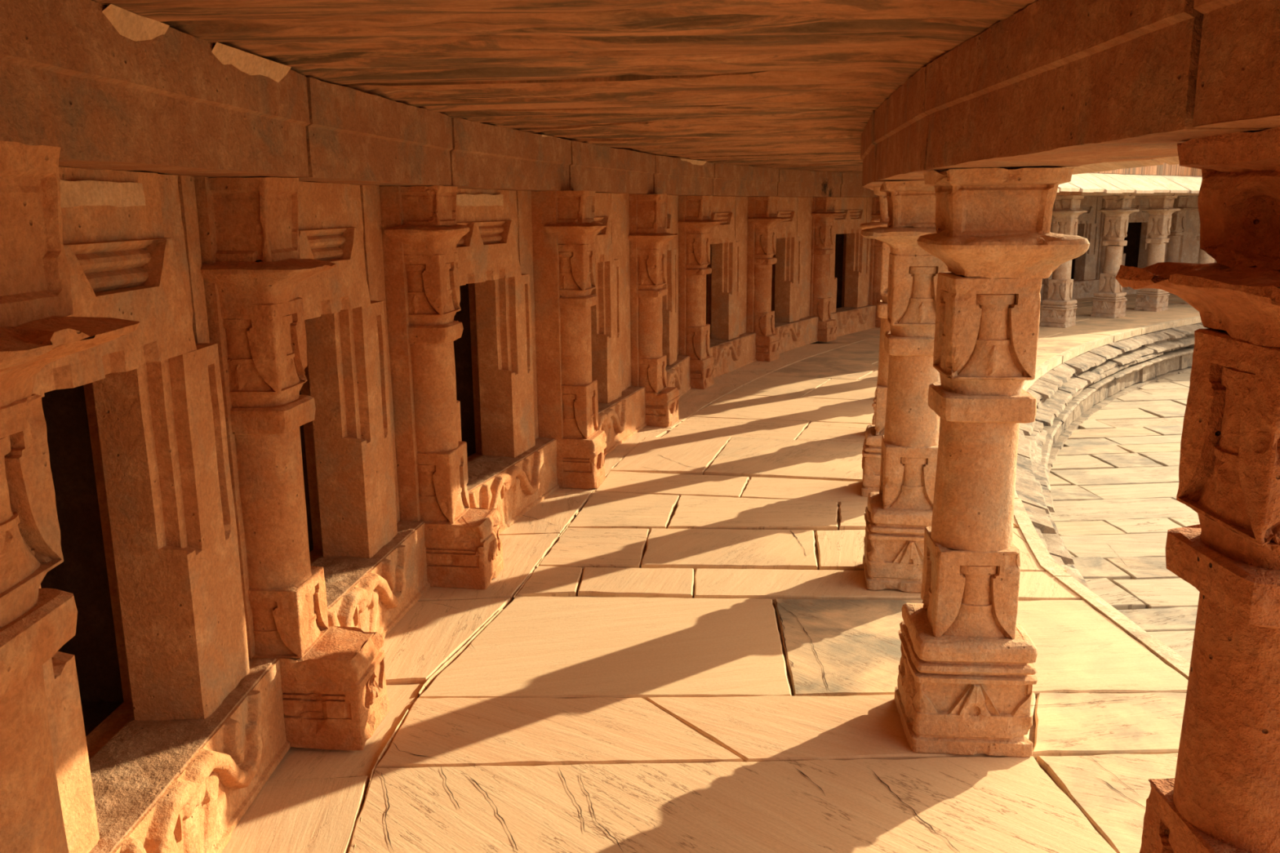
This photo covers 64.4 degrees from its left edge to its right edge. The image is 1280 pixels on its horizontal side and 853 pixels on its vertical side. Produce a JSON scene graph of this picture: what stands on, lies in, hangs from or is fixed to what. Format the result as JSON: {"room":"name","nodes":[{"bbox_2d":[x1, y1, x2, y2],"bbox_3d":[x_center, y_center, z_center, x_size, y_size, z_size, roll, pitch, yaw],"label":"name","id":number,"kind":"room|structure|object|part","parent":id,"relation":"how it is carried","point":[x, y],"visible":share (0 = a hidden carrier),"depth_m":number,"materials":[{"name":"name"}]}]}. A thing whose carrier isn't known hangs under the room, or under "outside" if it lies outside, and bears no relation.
{"room":"house of worship","nodes":[
{"label":"house of worship","id":0,"kind":"room"},
{"bbox_2d":[40,385,124,736],"bbox_3d":[-2.002,0.206,2.302,1.109,1.540,0.960,0,12,1],"label":"doorway","id":1,"kind":"structure","parent":0,"point":[82,573],"depth_m":2.75,"materials":[{"name":"stone"}]},
{"bbox_2d":[83,175,209,758],"bbox_3d":[-1.495,0.301,2.222,0.590,1.702,1.694,0,12,1],"label":"wall","id":2,"kind":"structure","parent":0,"point":[111,725],"depth_m":2.72,"materials":[{"name":"stone"}]},
{"bbox_2d":[0,0,310,177],"bbox_3d":[-1.138,-0.672,2.077,0.365,0.281,1.687,0,12,2],"label":"beam","id":3,"kind":"structure","parent":2,"relation":"on","point":[166,104],"depth_m":1.98,"materials":[{"name":"stone"}]},
{"bbox_2d":[31,166,290,852],"bbox_3d":[-1.206,0.304,2.216,0.305,1.690,1.433,0,12,1],"label":"window frame","id":4,"kind":"structure","parent":2,"relation":"in","point":[205,735],"depth_m":2.54,"materials":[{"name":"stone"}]},
{"bbox_3d":[-1.199,0.989,2.364,0.305,0.290,1.433,0,12,1],"label":"carved sill","id":5,"kind":"part","parent":4,"relation":"part of","materials":[{"name":"stone"}]},
{"bbox_2d":[299,390,313,551],"bbox_3d":[-1.916,-0.079,3.616,1.109,1.540,0.960,1,12,7],"label":"wall","id":6,"kind":"structure","parent":0,"point":[301,428],"depth_m":4.04,"materials":[{"name":"stone"}]},
{"bbox_2d":[300,185,399,564],"bbox_3d":[-1.409,-0.033,3.760,0.539,1.702,1.360,3,13,15],"label":"wall","id":7,"kind":"structure","parent":0,"point":[370,194],"depth_m":4.01,"materials":[{"name":"stone"}]},
{"bbox_2d":[297,181,430,640],"bbox_3d":[-1.101,-0.019,3.706,0.304,1.690,1.096,1,12,7],"label":"window frame","id":8,"kind":"structure","parent":7,"relation":"in","point":[374,565],"depth_m":3.81,"materials":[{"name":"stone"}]},
{"bbox_3d":[-1.095,0.665,3.854,0.304,0.290,1.096,1,12,7],"label":"carved sill","id":9,"kind":"part","parent":8,"relation":"part of","materials":[{"name":"stone"}]},
{"bbox_2d":[102,4,706,164],"bbox_3d":[-0.391,-1.473,5.210,0.397,0.050,7.010,2,13,12],"label":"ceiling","id":10,"kind":"structure","parent":0,"point":[133,26],"depth_m":2.27,"materials":[{"name":"beige stone"}]},
{"bbox_2d":[453,283,475,457],"bbox_3d":[-1.565,-0.445,5.294,1.109,1.540,0.960,3,13,16],"label":"wall","id":11,"kind":"structure","parent":0,"point":[462,345],"depth_m":5.60,"materials":[{"name":"stone"}]},
{"bbox_2d":[466,190,538,462],"bbox_3d":[-1.062,-0.352,5.220,0.588,1.702,1.642,3,13,16],"label":"wall","id":12,"kind":"structure","parent":0,"point":[524,220],"depth_m":5.58,"materials":[{"name":"stone"}]},
{"bbox_2d":[406,117,571,191],"bbox_3d":[-0.746,-1.307,4.994,0.365,0.281,1.632,2,13,13],"label":"beam","id":13,"kind":"structure","parent":12,"relation":"on","point":[482,156],"depth_m":4.78,"materials":[{"name":"stone"}]},
{"bbox_2d":[455,188,559,533],"bbox_3d":[-0.784,-0.333,5.142,0.304,1.690,1.381,3,13,16],"label":"window frame","id":14,"kind":"structure","parent":12,"relation":"in","point":[515,471],"depth_m":5.33,"materials":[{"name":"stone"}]},
{"bbox_3d":[-0.777,0.351,5.290,0.304,0.290,1.381,3,13,16],"label":"carved sill","id":15,"kind":"part","parent":14,"relation":"part of","materials":[{"name":"stone"}]},
{"bbox_2d":[610,193,631,391],"bbox_3d":[-0.570,-0.705,6.825,0.590,1.702,1.781,3,13,17],"label":"wall","id":16,"kind":"structure","parent":0,"point":[620,202],"depth_m":7.26,"materials":[{"name":"stone"}]},
{"bbox_2d":[568,140,655,194],"bbox_3d":[-0.301,-1.661,6.609,0.364,0.281,1.767,3,13,16],"label":"beam","id":17,"kind":"structure","parent":16,"relation":"on","point":[593,167],"depth_m":6.39,"materials":[{"name":"stone"}]},
{"bbox_2d":[591,192,646,455],"bbox_3d":[-0.293,-0.684,6.743,0.304,1.690,1.520,3,13,17],"label":"door","id":18,"kind":"structure","parent":16,"relation":"in","point":[621,414],"depth_m":6.86,"materials":[{"name":"stone"}]},
{"bbox_3d":[-0.286,0.000,6.891,0.304,0.290,1.520,3,13,17],"label":"carved sill","id":19,"kind":"part","parent":18,"relation":"part of","materials":[{"name":"stone"}]},
{"bbox_2d":[91,0,1201,175],"bbox_3d":[3.805,-2.319,8.369,6.941,0.197,26.255,6,14,27],"label":"ceiling","id":20,"kind":"structure","parent":0,"point":[778,84],"depth_m":2.64,"materials":[{"name":"stone"}]},
{"bbox_2d":[671,195,678,355],"bbox_3d":[-0.110,-1.054,8.416,0.589,1.703,1.642,3,13,14],"label":"wall","id":21,"kind":"structure","parent":0,"point":[674,198],"depth_m":8.80,"materials":[{"name":"stone"}]},
{"bbox_2d":[635,155,714,195],"bbox_3d":[0.221,-2.010,8.197,0.364,0.282,1.626,4,13,19],"label":"beam","id":22,"kind":"structure","parent":21,"relation":"on","point":[673,175],"depth_m":7.99,"materials":[{"name":"stone"}]},
{"bbox_2d":[662,195,691,398],"bbox_3d":[0.170,-1.036,8.348,0.304,1.690,1.381,3,13,14],"label":"door","id":23,"kind":"structure","parent":21,"relation":"in","point":[677,367],"depth_m":8.49,"materials":[{"name":"stone"}]},
{"bbox_3d":[0.177,-0.351,8.495,0.304,0.290,1.381,3,13,14],"label":"carved sill","id":24,"kind":"part","parent":23,"relation":"part of","materials":[{"name":"stone"}]},
{"bbox_2d":[706,274,706,324],"bbox_3d":[0.001,-1.507,10.130,1.109,1.540,0.960,5,14,26],"label":"wall","id":25,"kind":"structure","parent":0,"point":[706,274],"depth_m":10.31,"materials":[{"name":"stone"}]},
{"bbox_2d":[222,292,1199,852],"bbox_3d":[3.879,-0.165,8.626,8.169,0.202,26.570,6,14,27],"label":"floor","id":26,"kind":"structure","parent":0,"point":[679,719],"depth_m":3.43,"materials":[{"name":"beige stone"}]},
{"bbox_2d":[0,140,139,852],"bbox_3d":[-0.954,0.468,1.451,0.551,1.694,0.353,-1,12,-1],"label":"pilaster","id":27,"kind":"object","parent":26,"relation":"on","point":[36,331],"visible":1,"depth_m":1.41,"materials":[{"name":"red stone"}]},
{"bbox_2d":[193,177,389,751],"bbox_3d":[-1.020,0.126,3.034,0.389,1.693,0.331,0,12,4],"label":"pilaster","id":28,"kind":"object","parent":26,"relation":"on","point":[334,689],"visible":0.93,"depth_m":2.96,"materials":[{"name":"red stone"}]},
{"bbox_2d":[378,185,503,589],"bbox_3d":[-0.836,-0.158,4.339,0.412,1.692,0.362,1,12,8],"label":"pilaster","id":29,"kind":"object","parent":26,"relation":"on","point":[421,233],"visible":1,"depth_m":4.25,"materials":[{"name":"red stone"}]},
{"bbox_2d":[280,77,453,186],"bbox_3d":[-1.024,-0.994,3.564,0.365,0.282,1.357,1,12,7],"label":"beam","id":30,"kind":"structure","parent":29,"relation":"on","point":[353,136],"depth_m":3.37,"materials":[{"name":"stone"}]},
{"bbox_2d":[531,190,606,488],"bbox_3d":[-0.391,-0.493,5.869,0.399,1.694,0.365,2,13,13],"label":"pilaster","id":31,"kind":"object","parent":26,"relation":"on","point":[565,229],"visible":1,"depth_m":5.76,"materials":[{"name":"red stone"}]},
{"bbox_2d":[628,193,679,427],"bbox_3d":[0.104,-0.856,7.531,0.334,1.694,0.358,4,13,18],"label":"pilaster","id":32,"kind":"object","parent":26,"relation":"on","point":[649,237],"visible":0.95,"depth_m":7.45,"materials":[{"name":"red stone"}]},
{"bbox_2d":[677,195,721,389],"bbox_3d":[0.525,-1.194,9.068,0.380,1.694,0.359,5,13,23],"label":"pilaster","id":33,"kind":"object","parent":26,"relation":"on","point":[695,222],"visible":0.93,"depth_m":8.99,"materials":[{"name":"red stone"}]},
{"bbox_2d":[746,196,791,361],"bbox_3d":[1.329,-1.538,10.622,0.399,1.692,0.358,6,14,29],"label":"pilaster","id":34,"kind":"object","parent":26,"relation":"on","point":[762,219],"visible":0.99,"depth_m":10.56,"materials":[{"name":"red stone"}]},
{"bbox_2d":[809,196,845,342],"bbox_3d":[2.221,-1.872,12.123,0.337,1.693,0.358,8,15,34],"label":"pilaster","id":35,"kind":"object","parent":26,"relation":"on","point":[823,213],"visible":0.99,"depth_m":12.07,"materials":[{"name":"red stone"}]},
{"bbox_2d":[859,186,890,497],"bbox_3d":[1.445,-0.462,5.643,0.486,1.695,0.427,3,13,14],"label":"stone column","id":36,"kind":"structure","parent":26,"relation":"on","point":[871,451],"depth_m":5.62,"materials":[{"name":"stone"}]},
{"bbox_2d":[860,111,920,186],"bbox_3d":[1.254,-1.276,4.764,0.392,0.279,1.433,2,12,10],"label":"beam","id":37,"kind":"structure","parent":36,"relation":"on","point":[868,148],"depth_m":4.55,"materials":[{"name":"stone"}]},
{"bbox_2d":[870,218,879,424],"bbox_3d":[1.831,-0.767,7.043,0.483,1.697,0.412,4,13,19],"label":"stone column","id":38,"kind":"structure","parent":26,"relation":"on","point":[873,404],"depth_m":7.07,"materials":[{"name":"stone"}]},
{"bbox_2d":[868,197,882,327],"bbox_3d":[3.230,-2.164,13.429,0.399,1.692,0.358,9,16,39],"label":"pilaster","id":39,"kind":"object","parent":26,"relation":"on","point":[874,296],"visible":0.21,"depth_m":13.40,"materials":[{"name":"red stone"}]},
{"bbox_2d":[860,180,949,592],"bbox_3d":[1.154,-0.162,4.274,0.483,1.697,0.412,1,12,9],"label":"stone column","id":40,"kind":"structure","parent":26,"relation":"on","point":[896,517],"depth_m":4.20,"materials":[{"name":"stone"}]},
{"bbox_2d":[894,167,1089,757],"bbox_3d":[1.013,0.114,3.005,0.404,1.697,0.407,1,12,5],"label":"stone column","id":41,"kind":"structure","parent":26,"relation":"on","point":[966,677],"depth_m":2.93,"materials":[{"name":"stone"}]},
{"bbox_2d":[873,66,1057,180],"bbox_3d":[1.042,-0.982,3.411,0.393,0.278,1.347,1,12,7],"label":"beam","id":42,"kind":"structure","parent":41,"relation":"on","point":[901,123],"depth_m":3.21,"materials":[{"name":"stone"}]},
{"bbox_2d":[1041,204,1053,300],"bbox_3d":[6.772,-2.896,16.659,0.355,1.693,0.351,-9,15,-35],"label":"pilaster","id":43,"kind":"object","parent":26,"relation":"on","point":[1045,281],"visible":0.11,"depth_m":16.70,"materials":[{"name":"stone"}]},
{"bbox_2d":[1040,195,1087,328],"bbox_3d":[5.550,-2.166,13.341,0.421,1.695,0.486,11,17,43],"label":"stone column","id":44,"kind":"structure","parent":26,"relation":"on","point":[1059,310],"depth_m":13.28,"materials":[{"name":"stone"}]},
{"bbox_2d":[1056,191,1081,195],"bbox_3d":[5.045,-3.006,12.585,0.394,0.279,1.516,10,16,39],"label":"beam","id":45,"kind":"structure","parent":44,"relation":"on","point":[1061,193],"depth_m":12.66,"materials":[{"name":"stone"}]},
{"bbox_2d":[1095,198,1106,279],"bbox_3d":[8.129,-3.097,17.530,0.355,1.693,0.351,-8,14,-30],"label":"pilaster","id":46,"kind":"object","parent":26,"relation":"on","point":[1101,249],"visible":0.12,"depth_m":17.55,"materials":[{"name":"stone"}]},
{"bbox_2d":[1090,195,1139,317],"bbox_3d":[6.713,-2.407,14.403,0.421,1.695,0.486,-11,16,-39],"label":"stone column","id":47,"kind":"structure","parent":26,"relation":"on","point":[1109,301],"depth_m":14.32,"materials":[{"name":"stone"}]},
{"bbox_2d":[1057,191,1131,195],"bbox_3d":[6.107,-3.253,13.681,1.588,0.278,0.392,-12,16,-42],"label":"beam","id":48,"kind":"structure","parent":47,"relation":"on","point":[1095,193],"depth_m":13.52,"materials":[{"name":"stone"}]},
{"bbox_2d":[1133,195,1180,311],"bbox_3d":[7.717,-2.585,15.181,0.486,1.695,0.421,-9,15,-35],"label":"stone column","id":49,"kind":"structure","parent":26,"relation":"on","point":[1161,209],"depth_m":15.07,"materials":[{"name":"stone"}]},
{"bbox_2d":[1131,192,1173,195],"bbox_3d":[7.191,-3.461,14.600,1.279,0.278,0.395,-10,15,-37],"label":"beam","id":50,"kind":"structure","parent":49,"relation":"on","point":[1132,193],"depth_m":14.58,"materials":[{"name":"stone"}]},
{"bbox_2d":[1173,192,1198,195],"bbox_3d":[8.295,-3.640,15.379,1.441,0.278,0.393,-9,15,-33],"label":"beam","id":51,"kind":"structure","parent":49,"relation":"on","point":[1175,193],"depth_m":15.02,"materials":[{"name":"stone"}]},
{"bbox_2d":[1164,196,1194,262],"bbox_3d":[9.703,-3.290,18.354,0.355,1.693,0.351,-6,13,-25],"label":"pilaster","id":52,"kind":"object","parent":26,"relation":"on","point":[1178,218],"visible":0.45,"depth_m":18.27,"materials":[{"name":"stone"}]},
{"bbox_2d":[1115,126,1279,852],"bbox_3d":[0.999,0.407,1.613,0.414,1.716,0.543,-1,12,0],"label":"stone column","id":53,"kind":"structure","parent":26,"relation":"on","point":[1223,796],"depth_m":1.54,"materials":[{"name":"red stone"}]},
{"bbox_2d":[924,0,1273,169],"bbox_3d":[0.931,-0.684,2.042,0.391,0.277,1.463,0,12,2],"label":"beam","id":54,"kind":"structure","parent":53,"relation":"on","point":[1051,83],"depth_m":1.78,"materials":[{"name":"stone"}]},
{"bbox_2d":[1192,0,1279,128],"bbox_3d":[0.933,-0.383,0.645,0.393,0.278,1.392,-1,12,-2],"label":"beam","id":55,"kind":"structure","parent":53,"relation":"on","point":[1238,77],"depth_m":1.24,"materials":[{"name":"stone"}]},
{"bbox_2d":[1185,195,1214,304],"bbox_3d":[8.913,-2.766,15.963,0.421,1.695,0.486,-8,14,-31],"label":"stone column","id":56,"kind":"structure","parent":26,"relation":"on","point":[1203,257],"depth_m":15.91,"materials":[{"name":"stone"}]},
{"bbox_2d":[706,196,748,338],"bbox_3d":[0.517,-1.411,10.045,0.590,1.702,1.795,5,14,26],"label":"wall","id":57,"kind":"structure","parent":0,"point":[741,202],"depth_m":10.37,"materials":[{"name":"stone"}]},
{"bbox_2d":[709,195,756,377],"bbox_3d":[0.777,-1.381,9.919,0.306,1.690,1.534,5,14,26],"label":"door","id":58,"kind":"structure","parent":57,"relation":"in","point":[731,350],"depth_m":10.05,"materials":[{"name":"stone"}]},
{"bbox_3d":[0.783,-0.697,10.067,0.305,0.290,1.534,5,14,26],"label":"carved sill","id":59,"kind":"part","parent":58,"relation":"part of","materials":[{"name":"stone"}]},
{"bbox_2d":[697,163,778,196],"bbox_3d":[0.883,-2.347,9.732,0.365,0.282,1.793,5,14,25],"label":"beam","id":60,"kind":"structure","parent":57,"relation":"on","point":[729,180],"depth_m":9.55,"materials":[{"name":"stone"}]},
{"bbox_2d":[771,196,813,318],"bbox_3d":[1.392,-1.756,11.600,0.590,1.701,1.786,7,14,30],"label":"wall","id":61,"kind":"structure","parent":0,"point":[804,217],"depth_m":11.87,"materials":[{"name":"stone"}]},
{"bbox_2d":[773,196,817,353],"bbox_3d":[1.640,-1.722,11.454,0.304,1.690,1.526,7,14,30],"label":"door","id":62,"kind":"structure","parent":61,"relation":"in","point":[793,331],"depth_m":11.51,"materials":[{"name":"stone"}]},
{"bbox_3d":[1.647,-1.038,11.602,0.304,0.290,1.526,7,14,30],"label":"carved sill","id":63,"kind":"part","parent":62,"relation":"part of","materials":[{"name":"stone"}]},
{"bbox_2d":[770,168,842,197],"bbox_3d":[1.750,-2.686,11.256,0.364,0.281,1.782,7,14,31],"label":"beam","id":64,"kind":"structure","parent":61,"relation":"on","point":[792,183],"depth_m":11.08,"materials":[{"name":"stone"}]},
{"bbox_2d":[834,233,844,308],"bbox_3d":[1.974,-2.214,13.313,1.109,1.540,0.960,9,15,36],"label":"doorway","id":65,"kind":"structure","parent":0,"point":[839,237],"depth_m":13.38,"materials":[{"name":"stone"}]},
{"bbox_2d":[841,197,872,306],"bbox_3d":[2.381,-2.075,13.030,0.589,1.701,1.684,9,15,36],"label":"wall","id":66,"kind":"structure","parent":0,"point":[868,207],"depth_m":13.29,"materials":[{"name":"stone"}]},
{"bbox_2d":[828,197,875,336],"bbox_3d":[2.612,-2.035,12.861,0.303,1.690,1.423,9,15,36],"label":"door","id":67,"kind":"structure","parent":66,"relation":"in","point":[855,316],"depth_m":13.02,"materials":[{"name":"stone"}]},
{"bbox_3d":[2.618,-1.351,13.009,0.303,0.290,1.423,9,15,36],"label":"carved sill","id":68,"kind":"part","parent":67,"relation":"part of","materials":[{"name":"stone"}]},
{"bbox_2d":[835,173,879,197],"bbox_3d":[2.730,-2.997,12.647,0.364,0.282,1.675,9,15,36],"label":"beam","id":69,"kind":"structure","parent":66,"relation":"on","point":[851,183],"depth_m":12.16,"materials":[{"name":"stone"}]},
{"bbox_2d":[1071,258,1075,279],"bbox_3d":[6.926,-3.243,17.849,0.960,1.540,1.109,-8,15,-32],"label":"wall","id":70,"kind":"structure","parent":0,"point":[1073,260],"depth_m":17.75,"materials":[{"name":"stone"}]},
{"bbox_2d":[1073,196,1102,279],"bbox_3d":[7.206,-3.077,17.451,1.633,1.701,0.589,-8,15,-32],"label":"wall","id":71,"kind":"structure","parent":0,"point":[1099,203],"depth_m":17.45,"materials":[{"name":"stone"}]},
{"bbox_2d":[1071,196,1099,299],"bbox_3d":[7.366,-3.023,17.215,1.372,1.690,0.304,-8,15,-32],"label":"door","id":72,"kind":"structure","parent":71,"relation":"in","point":[1085,286],"depth_m":17.36,"materials":[{"name":"stone"}]},
{"bbox_3d":[7.372,-2.339,17.363,1.372,0.290,0.304,-8,15,-32],"label":"carved sill","id":73,"kind":"part","parent":72,"relation":"part of","materials":[{"name":"stone"}]},
{"bbox_2d":[1084,195,1119,196],"bbox_3d":[7.477,-3.976,16.962,1.624,0.281,0.365,-8,14,-32],"label":"beam","id":74,"kind":"structure","parent":71,"relation":"on","point":[1106,195],"depth_m":16.91,"materials":[{"name":"stone"}]},
{"bbox_2d":[1013,315,1201,680],"bbox_3d":[5.350,-0.129,8.088,4.473,0.089,22.135,6,14,26],"label":"kerb","id":75,"kind":"object","parent":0,"point":[1167,655],"visible":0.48,"depth_m":4.67,"materials":[{"name":"stone"}]},
{"bbox_2d":[1015,322,1206,591],"bbox_3d":[5.542,0.162,8.309,4.764,0.596,22.220,6,14,27],"label":"steps","id":76,"kind":"structure","parent":0,"point":[1067,395],"depth_m":10.39,"materials":[{"name":"stone"}]},
{"bbox_2d":[1048,370,1199,662],"bbox_3d":[8.727,0.814,6.461,13.965,0.054,21.067,-1,12,-4],"label":"floor","id":77,"kind":"structure","parent":0,"point":[1113,482],"depth_m":7.62,"materials":[{"name":"beige stone"}]},
{"bbox_2d":[1057,155,1202,193],"bbox_3d":[4.878,-1.967,7.710,4.759,0.288,22.771,5,14,26],"label":"roof eave","id":78,"kind":"object","parent":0,"point":[1082,179],"visible":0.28,"depth_m":12.51,"materials":[{"name":"stone"}]},
{"bbox_2d":[1123,222,1142,267],"bbox_3d":[8.464,-3.450,18.739,0.960,1.540,1.109,-7,14,-27],"label":"wall","id":79,"kind":"structure","parent":0,"point":[1131,249],"depth_m":18.61,"materials":[{"name":"stone"}]},
{"bbox_2d":[1177,195,1216,263],"bbox_3d":[27.394,-2.010,11.682,36.919,3.000,13.290,10,16,41],"label":"wall","id":80,"kind":"structure","parent":0,"point":[1188,252],"depth_m":18.55,"materials":[{"name":"stone"}]},
{"bbox_3d":[8.706,-3.280,18.318,1.797,1.702,0.589,-7,14,-27],"label":"wall","id":81,"kind":"structure","parent":0,"visible":0},
{"bbox_2d":[1121,196,1149,294],"bbox_3d":[8.843,-3.222,18.069,1.536,1.690,0.305,-7,14,-27],"label":"door","id":82,"kind":"structure","parent":81,"relation":"in","point":[1138,202],"depth_m":17.97,"materials":[{"name":"stone"}]},
{"bbox_3d":[8.849,-2.538,18.217,1.536,0.290,0.305,-7,14,-27],"label":"carved sill","id":83,"kind":"part","parent":82,"relation":"part of","materials":[{"name":"stone"}]},
{"bbox_2d":[1135,195,1190,196],"bbox_3d":[8.947,-4.172,17.806,1.786,0.280,0.362,-7,14,-27],"label":"beam","id":84,"kind":"structure","parent":81,"relation":"on","point":[1139,195],"depth_m":17.63,"materials":[{"name":"stone"}]},
{"bbox_3d":[5.923,-2.871,16.556,1.470,1.702,0.589,-10,15,-37],"label":"wall","id":85,"kind":"structure","parent":0,"visible":0},
{"bbox_2d":[1040,283,1044,302],"bbox_3d":[6.102,-2.820,16.333,1.209,1.690,0.304,-10,15,-37],"label":"door","id":86,"kind":"structure","parent":85,"relation":"in","point":[1042,285],"depth_m":16.74,"materials":[{"name":"stone"}]}
]}

